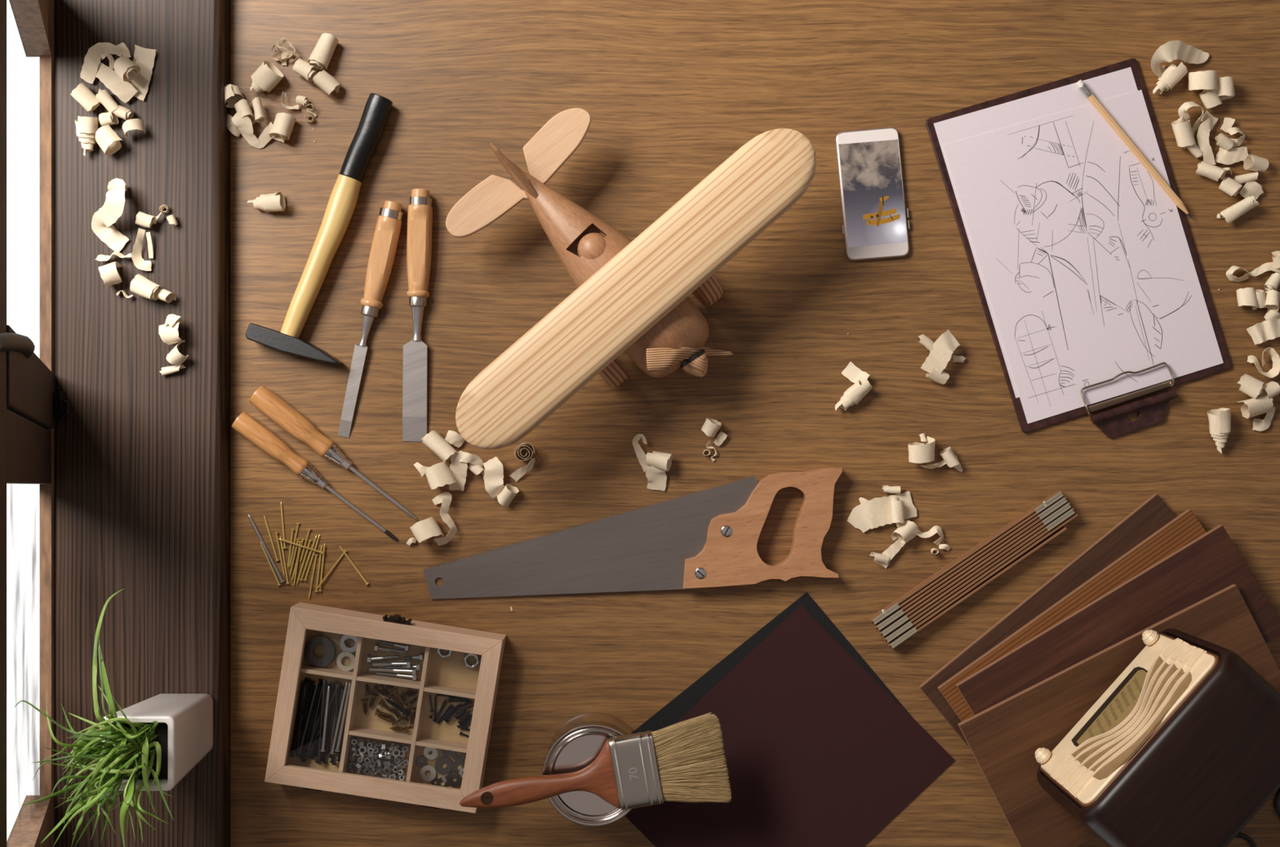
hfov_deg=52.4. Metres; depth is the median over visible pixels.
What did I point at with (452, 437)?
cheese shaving
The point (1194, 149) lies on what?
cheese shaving
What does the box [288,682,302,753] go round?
nail
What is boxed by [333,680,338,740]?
nail
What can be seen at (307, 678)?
nail
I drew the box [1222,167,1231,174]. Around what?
cheese shaving
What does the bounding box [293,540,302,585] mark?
nail
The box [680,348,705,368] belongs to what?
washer
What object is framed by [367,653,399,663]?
bolt
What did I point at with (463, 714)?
nail
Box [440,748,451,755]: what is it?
washer
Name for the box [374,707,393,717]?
screw
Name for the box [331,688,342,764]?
nail
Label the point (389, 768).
nut
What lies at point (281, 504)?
nail
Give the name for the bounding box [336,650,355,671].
washer
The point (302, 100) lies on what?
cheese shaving
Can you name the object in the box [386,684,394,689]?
screw
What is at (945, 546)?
cheese shaving
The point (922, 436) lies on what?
cheese shaving
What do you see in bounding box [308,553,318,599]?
nail
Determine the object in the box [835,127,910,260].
phone
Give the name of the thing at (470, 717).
nail
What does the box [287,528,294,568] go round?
nail
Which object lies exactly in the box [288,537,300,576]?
nail
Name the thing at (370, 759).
nut
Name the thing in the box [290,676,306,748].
nail
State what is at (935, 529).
cheese shaving
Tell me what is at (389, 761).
nut
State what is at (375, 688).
screw
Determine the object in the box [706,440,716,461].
cheese shaving
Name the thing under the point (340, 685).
nail
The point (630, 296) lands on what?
airplane
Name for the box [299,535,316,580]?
nail
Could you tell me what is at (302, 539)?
nail
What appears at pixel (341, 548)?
nail
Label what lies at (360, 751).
nut
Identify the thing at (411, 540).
cheese shaving
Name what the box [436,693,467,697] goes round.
nail
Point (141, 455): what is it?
window sill
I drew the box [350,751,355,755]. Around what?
nut
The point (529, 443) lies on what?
cheese shaving
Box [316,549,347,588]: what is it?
nail
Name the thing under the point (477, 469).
cheese shaving
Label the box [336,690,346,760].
nail
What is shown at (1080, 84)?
pencil
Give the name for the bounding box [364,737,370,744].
nut
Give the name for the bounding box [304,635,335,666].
washer
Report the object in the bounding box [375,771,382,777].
nut
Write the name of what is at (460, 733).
nail
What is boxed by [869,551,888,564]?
cheese shaving
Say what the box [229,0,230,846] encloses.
wall
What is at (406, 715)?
screw
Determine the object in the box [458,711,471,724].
nail
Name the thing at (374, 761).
nut
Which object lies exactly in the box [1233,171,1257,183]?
cheese shaving
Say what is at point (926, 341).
cheese shaving
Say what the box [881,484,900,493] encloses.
cheese shaving
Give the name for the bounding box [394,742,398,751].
nut
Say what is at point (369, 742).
nut
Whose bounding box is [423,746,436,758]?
washer
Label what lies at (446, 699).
nail
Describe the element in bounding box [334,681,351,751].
nail
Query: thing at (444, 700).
nail
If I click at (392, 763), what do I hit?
nut
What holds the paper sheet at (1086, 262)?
on the paper sheet at (1122, 82)
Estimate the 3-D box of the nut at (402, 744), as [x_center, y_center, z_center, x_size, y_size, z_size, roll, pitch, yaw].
[-0.245,0.336,1.353,0.009,0.007,0.009,-22,90,0]
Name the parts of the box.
lid rail, lid rail, panel, lid rail, lid rail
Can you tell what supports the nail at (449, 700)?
in the box
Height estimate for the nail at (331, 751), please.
0.005 m
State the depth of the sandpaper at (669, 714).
1.36 m
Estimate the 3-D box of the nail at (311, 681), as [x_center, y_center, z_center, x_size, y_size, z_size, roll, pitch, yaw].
[-0.347,0.305,1.351,0.006,0.005,0.078,11,90,0]
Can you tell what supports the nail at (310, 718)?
on the nail
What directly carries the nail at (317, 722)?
in the box
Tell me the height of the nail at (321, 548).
0.004 m
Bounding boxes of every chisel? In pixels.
[248,385,417,519]
[337,200,404,437]
[402,188,432,441]
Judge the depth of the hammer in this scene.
1.34 m
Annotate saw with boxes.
[423,466,842,599]
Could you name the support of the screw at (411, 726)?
in the box
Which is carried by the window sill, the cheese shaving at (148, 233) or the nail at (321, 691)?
the cheese shaving at (148, 233)
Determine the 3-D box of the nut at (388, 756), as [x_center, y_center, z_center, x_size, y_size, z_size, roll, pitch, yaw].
[-0.261,0.346,1.349,0.007,0.007,0.004,1,90,0]
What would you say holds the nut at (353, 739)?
in the box
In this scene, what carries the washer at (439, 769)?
in the box
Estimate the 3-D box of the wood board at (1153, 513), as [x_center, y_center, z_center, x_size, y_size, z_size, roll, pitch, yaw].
[0.448,0.215,1.356,0.319,0.008,0.107,-39,90,0]
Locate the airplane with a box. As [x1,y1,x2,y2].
[445,107,816,449]
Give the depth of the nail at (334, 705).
1.35 m
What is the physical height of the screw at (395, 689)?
0.009 m
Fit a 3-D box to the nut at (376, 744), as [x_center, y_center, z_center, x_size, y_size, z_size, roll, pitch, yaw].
[-0.273,0.335,1.349,0.006,0.006,0.006,28,90,0]
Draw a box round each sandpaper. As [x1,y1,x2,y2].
[625,604,955,846]
[633,591,910,733]
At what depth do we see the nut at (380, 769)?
1.35 m
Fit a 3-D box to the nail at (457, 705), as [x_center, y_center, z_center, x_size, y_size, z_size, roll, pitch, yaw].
[-0.196,0.301,1.355,0.004,0.004,0.023,42,90,0]
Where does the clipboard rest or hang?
on the table
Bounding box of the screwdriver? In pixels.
[231,411,397,540]
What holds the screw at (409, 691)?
in the box
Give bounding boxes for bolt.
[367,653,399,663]
[368,666,417,675]
[371,658,412,667]
[373,642,406,653]
[374,671,417,680]
[379,640,410,652]
[383,662,421,671]
[402,651,424,661]
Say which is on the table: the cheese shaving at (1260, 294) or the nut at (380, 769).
the cheese shaving at (1260, 294)
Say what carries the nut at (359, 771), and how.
in the box
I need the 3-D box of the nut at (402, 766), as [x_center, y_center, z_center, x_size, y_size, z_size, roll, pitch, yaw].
[-0.247,0.356,1.350,0.007,0.007,0.004,-7,90,0]
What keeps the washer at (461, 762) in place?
in the box
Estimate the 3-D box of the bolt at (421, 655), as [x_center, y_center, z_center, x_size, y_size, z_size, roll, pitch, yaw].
[-0.236,0.242,1.351,0.022,0.008,0.010,0,90,0]
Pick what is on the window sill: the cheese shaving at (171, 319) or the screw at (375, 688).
the cheese shaving at (171, 319)
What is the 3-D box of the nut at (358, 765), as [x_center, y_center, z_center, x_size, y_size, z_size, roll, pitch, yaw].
[-0.292,0.355,1.349,0.009,0.008,0.005,40,90,0]
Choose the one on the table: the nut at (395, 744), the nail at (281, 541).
the nail at (281, 541)
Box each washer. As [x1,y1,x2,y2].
[304,635,334,666]
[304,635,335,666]
[314,642,336,666]
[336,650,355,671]
[340,634,358,651]
[415,755,426,767]
[419,764,435,781]
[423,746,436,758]
[427,747,438,759]
[431,777,439,785]
[434,755,452,773]
[436,777,448,786]
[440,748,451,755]
[441,772,452,782]
[446,770,462,786]
[451,750,465,760]
[451,760,465,773]
[458,767,463,777]
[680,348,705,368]
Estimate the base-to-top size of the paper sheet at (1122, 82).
0.001 m
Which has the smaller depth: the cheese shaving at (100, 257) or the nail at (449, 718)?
the cheese shaving at (100, 257)
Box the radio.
[1035,627,1279,846]
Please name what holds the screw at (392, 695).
in the box
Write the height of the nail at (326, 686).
0.005 m
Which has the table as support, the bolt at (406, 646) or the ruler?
the ruler
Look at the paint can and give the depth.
1.30 m
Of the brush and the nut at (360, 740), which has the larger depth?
the nut at (360, 740)
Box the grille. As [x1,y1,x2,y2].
[1050,637,1206,797]
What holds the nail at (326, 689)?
in the box
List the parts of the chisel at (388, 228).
blade, handle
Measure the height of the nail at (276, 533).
0.004 m
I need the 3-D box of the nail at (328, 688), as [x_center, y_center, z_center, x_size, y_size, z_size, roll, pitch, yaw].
[-0.325,0.305,1.345,0.006,0.005,0.068,5,90,0]
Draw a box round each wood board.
[919,493,1176,749]
[937,509,1206,721]
[955,524,1279,715]
[957,583,1279,846]
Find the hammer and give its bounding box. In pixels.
[245,93,392,364]
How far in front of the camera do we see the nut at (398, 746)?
1.35 m
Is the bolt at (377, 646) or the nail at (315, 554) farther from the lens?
the nail at (315, 554)
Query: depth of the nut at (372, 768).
1.35 m
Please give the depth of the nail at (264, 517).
1.36 m
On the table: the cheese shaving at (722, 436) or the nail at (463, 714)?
the cheese shaving at (722, 436)
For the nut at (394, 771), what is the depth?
1.35 m
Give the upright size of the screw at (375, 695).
0.008 m
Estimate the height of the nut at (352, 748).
0.007 m
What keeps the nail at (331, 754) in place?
in the box
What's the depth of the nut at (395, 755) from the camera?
1.35 m
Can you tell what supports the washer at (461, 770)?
on the washer at (461, 762)
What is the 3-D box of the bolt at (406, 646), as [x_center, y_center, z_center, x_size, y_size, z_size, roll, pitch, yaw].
[-0.255,0.230,1.352,0.032,0.008,0.010,12,90,0]
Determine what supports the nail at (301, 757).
in the box
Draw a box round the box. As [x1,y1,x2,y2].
[264,601,506,813]
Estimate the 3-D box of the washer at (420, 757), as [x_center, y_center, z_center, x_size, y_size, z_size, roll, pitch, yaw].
[-0.228,0.353,1.355,0.012,0.002,0.012,0,90,0]
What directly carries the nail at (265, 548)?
on the table
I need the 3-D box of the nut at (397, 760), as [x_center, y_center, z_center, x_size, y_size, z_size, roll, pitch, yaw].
[-0.252,0.350,1.349,0.007,0.006,0.007,8,90,0]
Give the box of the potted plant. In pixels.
[13,587,213,846]
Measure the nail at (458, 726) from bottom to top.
0.004 m
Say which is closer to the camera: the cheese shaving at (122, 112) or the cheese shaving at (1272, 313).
the cheese shaving at (122, 112)
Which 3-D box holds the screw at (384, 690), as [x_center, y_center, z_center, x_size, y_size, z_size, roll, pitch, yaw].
[-0.265,0.278,1.348,0.009,0.008,0.015,-37,90,0]
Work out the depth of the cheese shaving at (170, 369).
1.32 m
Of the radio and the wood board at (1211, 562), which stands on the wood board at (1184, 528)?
the wood board at (1211, 562)
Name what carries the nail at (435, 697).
in the box
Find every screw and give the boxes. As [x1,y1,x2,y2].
[360,697,368,715]
[364,683,371,695]
[368,692,378,708]
[371,684,388,696]
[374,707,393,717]
[377,683,391,695]
[377,697,394,712]
[377,714,396,725]
[384,697,408,716]
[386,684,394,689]
[387,693,404,708]
[389,724,407,733]
[391,686,406,707]
[391,706,403,722]
[401,708,411,720]
[403,691,418,700]
[405,688,413,693]
[405,696,417,709]
[408,709,414,728]
[410,706,417,718]
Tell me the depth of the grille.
1.19 m
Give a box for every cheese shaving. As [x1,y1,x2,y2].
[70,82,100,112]
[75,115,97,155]
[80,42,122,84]
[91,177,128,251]
[94,251,131,261]
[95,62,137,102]
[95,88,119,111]
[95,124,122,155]
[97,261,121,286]
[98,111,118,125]
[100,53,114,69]
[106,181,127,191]
[112,104,133,120]
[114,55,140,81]
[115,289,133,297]
[116,42,130,57]
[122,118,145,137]
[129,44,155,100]
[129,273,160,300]
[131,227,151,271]
[135,211,156,227]
[146,231,153,257]
[156,288,176,302]
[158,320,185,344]
[159,204,169,213]
[160,364,185,375]
[164,313,181,327]
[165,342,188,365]
[166,214,177,225]
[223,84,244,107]
[226,113,240,137]
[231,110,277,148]
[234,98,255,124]
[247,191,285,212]
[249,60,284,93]
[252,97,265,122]
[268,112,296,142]
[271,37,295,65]
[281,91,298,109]
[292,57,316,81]
[295,94,308,106]
[304,114,314,122]
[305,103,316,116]
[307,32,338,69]
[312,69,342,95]
[406,537,416,546]
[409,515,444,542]
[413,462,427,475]
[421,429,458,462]
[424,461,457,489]
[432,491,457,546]
[444,430,465,447]
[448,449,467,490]
[458,451,484,466]
[466,462,484,475]
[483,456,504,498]
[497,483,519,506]
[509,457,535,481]
[514,442,535,461]
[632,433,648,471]
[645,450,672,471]
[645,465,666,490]
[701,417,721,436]
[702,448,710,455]
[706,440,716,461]
[713,431,727,445]
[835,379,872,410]
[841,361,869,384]
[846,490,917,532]
[858,497,867,506]
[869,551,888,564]
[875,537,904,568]
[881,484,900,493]
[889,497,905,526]
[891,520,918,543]
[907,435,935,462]
[916,525,943,545]
[918,333,934,351]
[919,432,927,443]
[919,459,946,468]
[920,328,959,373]
[925,367,949,384]
[930,547,938,554]
[938,543,951,551]
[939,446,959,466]
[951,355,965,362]
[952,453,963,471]
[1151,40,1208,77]
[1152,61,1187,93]
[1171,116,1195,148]
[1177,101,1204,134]
[1185,143,1203,158]
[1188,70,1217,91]
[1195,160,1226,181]
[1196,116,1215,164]
[1198,110,1217,128]
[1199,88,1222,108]
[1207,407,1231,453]
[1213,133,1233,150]
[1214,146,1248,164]
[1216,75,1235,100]
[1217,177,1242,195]
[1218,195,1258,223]
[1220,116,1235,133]
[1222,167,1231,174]
[1226,127,1245,146]
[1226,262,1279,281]
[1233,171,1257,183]
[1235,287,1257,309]
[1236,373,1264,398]
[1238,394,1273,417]
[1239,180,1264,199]
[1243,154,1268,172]
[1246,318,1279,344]
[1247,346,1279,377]
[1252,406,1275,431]
[1253,288,1266,307]
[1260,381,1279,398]
[1263,309,1279,320]
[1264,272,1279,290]
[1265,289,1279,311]
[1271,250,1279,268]
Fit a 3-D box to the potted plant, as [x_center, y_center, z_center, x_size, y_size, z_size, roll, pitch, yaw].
[-0.501,0.275,1.236,0.139,0.188,0.238,-10,90,0]
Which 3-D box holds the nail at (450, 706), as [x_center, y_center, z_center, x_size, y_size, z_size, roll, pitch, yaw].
[-0.203,0.302,1.355,0.004,0.004,0.025,37,90,0]
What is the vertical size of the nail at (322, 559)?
0.004 m
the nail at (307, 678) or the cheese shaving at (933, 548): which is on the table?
the cheese shaving at (933, 548)
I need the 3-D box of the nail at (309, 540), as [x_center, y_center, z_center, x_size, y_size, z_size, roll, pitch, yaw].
[-0.352,0.145,1.359,0.004,0.004,0.049,17,90,0]
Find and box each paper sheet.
[933,66,1137,397]
[942,89,1223,423]
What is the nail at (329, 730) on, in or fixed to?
in the box
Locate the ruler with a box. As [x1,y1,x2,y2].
[867,489,1078,648]
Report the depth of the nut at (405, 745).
1.35 m
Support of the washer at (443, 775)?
in the box
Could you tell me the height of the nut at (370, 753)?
0.007 m
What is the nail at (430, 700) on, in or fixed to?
in the box
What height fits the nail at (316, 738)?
0.005 m
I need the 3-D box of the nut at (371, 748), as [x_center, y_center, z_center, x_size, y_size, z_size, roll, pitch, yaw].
[-0.279,0.340,1.349,0.007,0.004,0.007,-14,90,0]
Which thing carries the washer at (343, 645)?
on the washer
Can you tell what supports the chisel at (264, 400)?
on the table
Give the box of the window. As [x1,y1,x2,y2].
[0,0,69,846]
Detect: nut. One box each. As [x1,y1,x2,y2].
[346,765,355,773]
[350,746,357,751]
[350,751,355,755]
[351,734,357,742]
[351,737,356,744]
[354,760,363,768]
[356,737,364,745]
[356,768,362,774]
[358,737,364,746]
[358,745,366,753]
[363,768,370,774]
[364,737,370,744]
[364,756,371,763]
[364,763,369,768]
[366,741,372,747]
[367,746,374,753]
[368,751,372,757]
[369,759,377,766]
[369,765,375,770]
[369,770,376,775]
[371,752,379,759]
[373,742,379,748]
[373,746,379,753]
[375,767,382,772]
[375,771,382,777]
[377,760,382,767]
[380,750,387,756]
[381,742,387,751]
[382,760,391,764]
[383,766,392,774]
[384,760,391,767]
[385,754,391,758]
[388,748,395,755]
[391,748,400,756]
[391,760,395,767]
[391,766,399,773]
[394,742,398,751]
[394,756,400,764]
[395,743,400,749]
[396,771,405,779]
[398,768,404,774]
[399,763,405,768]
[399,774,404,780]
[400,742,408,750]
[401,744,408,751]
[403,758,408,764]
[436,648,452,657]
[463,653,479,668]
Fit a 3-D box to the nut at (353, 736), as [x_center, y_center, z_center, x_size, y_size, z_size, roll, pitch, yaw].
[-0.298,0.328,1.354,0.005,0.007,0.007,-8,90,0]
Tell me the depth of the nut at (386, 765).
1.35 m
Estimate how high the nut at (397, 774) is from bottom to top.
0.006 m
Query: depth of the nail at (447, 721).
1.35 m
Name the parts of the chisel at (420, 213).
blade, handle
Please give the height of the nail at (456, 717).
0.004 m
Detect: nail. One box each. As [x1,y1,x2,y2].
[248,514,284,582]
[260,542,281,586]
[263,515,279,560]
[274,532,284,576]
[278,537,324,554]
[280,502,286,548]
[280,536,289,583]
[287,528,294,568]
[288,522,300,567]
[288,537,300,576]
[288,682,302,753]
[288,684,314,756]
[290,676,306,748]
[291,537,305,581]
[291,677,310,750]
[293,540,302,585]
[294,680,303,751]
[296,539,311,584]
[296,681,318,756]
[298,680,315,747]
[298,686,315,759]
[299,528,311,563]
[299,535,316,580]
[301,684,320,756]
[301,692,316,761]
[302,685,330,759]
[303,533,319,580]
[304,681,319,757]
[305,676,310,751]
[306,684,322,755]
[307,683,338,755]
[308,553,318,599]
[309,689,327,758]
[310,681,327,755]
[314,545,322,591]
[314,680,331,756]
[315,678,325,763]
[315,688,327,762]
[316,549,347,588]
[318,542,324,591]
[320,685,329,751]
[320,699,333,761]
[321,682,333,754]
[322,697,335,763]
[325,684,334,753]
[328,681,347,753]
[328,683,342,757]
[329,692,338,762]
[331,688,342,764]
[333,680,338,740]
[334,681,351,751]
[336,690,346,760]
[337,682,342,753]
[339,546,368,585]
[429,693,434,711]
[432,698,446,721]
[433,694,436,719]
[435,700,448,723]
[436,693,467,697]
[436,700,444,718]
[438,703,452,723]
[439,706,455,721]
[443,703,459,721]
[445,702,462,723]
[448,695,469,699]
[448,699,469,702]
[448,712,456,720]
[454,709,467,719]
[455,701,473,711]
[455,705,473,714]
[457,709,471,719]
[457,713,471,728]
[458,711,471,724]
[459,731,469,737]
[461,715,471,728]
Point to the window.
(29, 405)
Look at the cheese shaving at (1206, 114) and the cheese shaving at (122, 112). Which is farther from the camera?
the cheese shaving at (1206, 114)
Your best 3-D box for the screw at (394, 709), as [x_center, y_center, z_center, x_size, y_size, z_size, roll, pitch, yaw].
[-0.254,0.303,1.352,0.018,0.008,0.009,43,90,0]
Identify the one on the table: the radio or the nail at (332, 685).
the radio
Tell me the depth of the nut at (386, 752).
1.35 m
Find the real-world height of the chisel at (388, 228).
0.028 m
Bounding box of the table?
[230,0,1279,846]
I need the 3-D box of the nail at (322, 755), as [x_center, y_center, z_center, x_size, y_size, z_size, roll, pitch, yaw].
[-0.325,0.314,1.354,0.006,0.005,0.076,10,90,0]
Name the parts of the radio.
knob, plate, knob, power cord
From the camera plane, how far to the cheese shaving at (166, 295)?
1.32 m
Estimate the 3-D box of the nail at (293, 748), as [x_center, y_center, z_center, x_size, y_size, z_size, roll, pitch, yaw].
[-0.351,0.302,1.351,0.006,0.005,0.077,13,90,0]
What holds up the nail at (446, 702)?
in the box
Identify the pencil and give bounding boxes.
[1075,79,1192,218]
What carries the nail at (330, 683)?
in the box
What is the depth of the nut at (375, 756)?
1.35 m
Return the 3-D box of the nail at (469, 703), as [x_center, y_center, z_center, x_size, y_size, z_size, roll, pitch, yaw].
[-0.182,0.294,1.353,0.021,0.004,0.004,-27,90,0]
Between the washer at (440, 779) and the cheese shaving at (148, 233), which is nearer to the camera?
the cheese shaving at (148, 233)
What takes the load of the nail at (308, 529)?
on the table
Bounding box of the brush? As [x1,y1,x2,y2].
[459,711,731,809]
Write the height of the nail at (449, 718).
0.004 m
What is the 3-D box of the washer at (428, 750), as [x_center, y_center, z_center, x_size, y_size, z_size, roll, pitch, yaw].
[-0.217,0.344,1.355,0.014,0.002,0.014,0,90,0]
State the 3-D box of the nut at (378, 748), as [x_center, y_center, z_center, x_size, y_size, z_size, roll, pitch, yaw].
[-0.274,0.339,1.350,0.008,0.006,0.006,24,90,0]
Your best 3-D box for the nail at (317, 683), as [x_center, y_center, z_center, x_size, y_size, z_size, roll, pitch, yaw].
[-0.344,0.306,1.347,0.006,0.005,0.080,14,90,0]
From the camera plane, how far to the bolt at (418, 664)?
1.35 m
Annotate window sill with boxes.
[53,0,229,846]
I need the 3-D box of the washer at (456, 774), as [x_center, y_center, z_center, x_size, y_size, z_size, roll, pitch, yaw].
[-0.194,0.370,1.354,0.016,0.002,0.016,0,90,0]
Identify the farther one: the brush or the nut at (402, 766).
the nut at (402, 766)
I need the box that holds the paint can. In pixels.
[542,711,635,826]
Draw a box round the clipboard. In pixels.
[925,57,1231,437]
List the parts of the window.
rail, handle, glass pane, rail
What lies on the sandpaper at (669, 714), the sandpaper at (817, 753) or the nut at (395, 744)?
the sandpaper at (817, 753)
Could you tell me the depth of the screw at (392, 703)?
1.34 m
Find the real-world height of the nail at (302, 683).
0.005 m

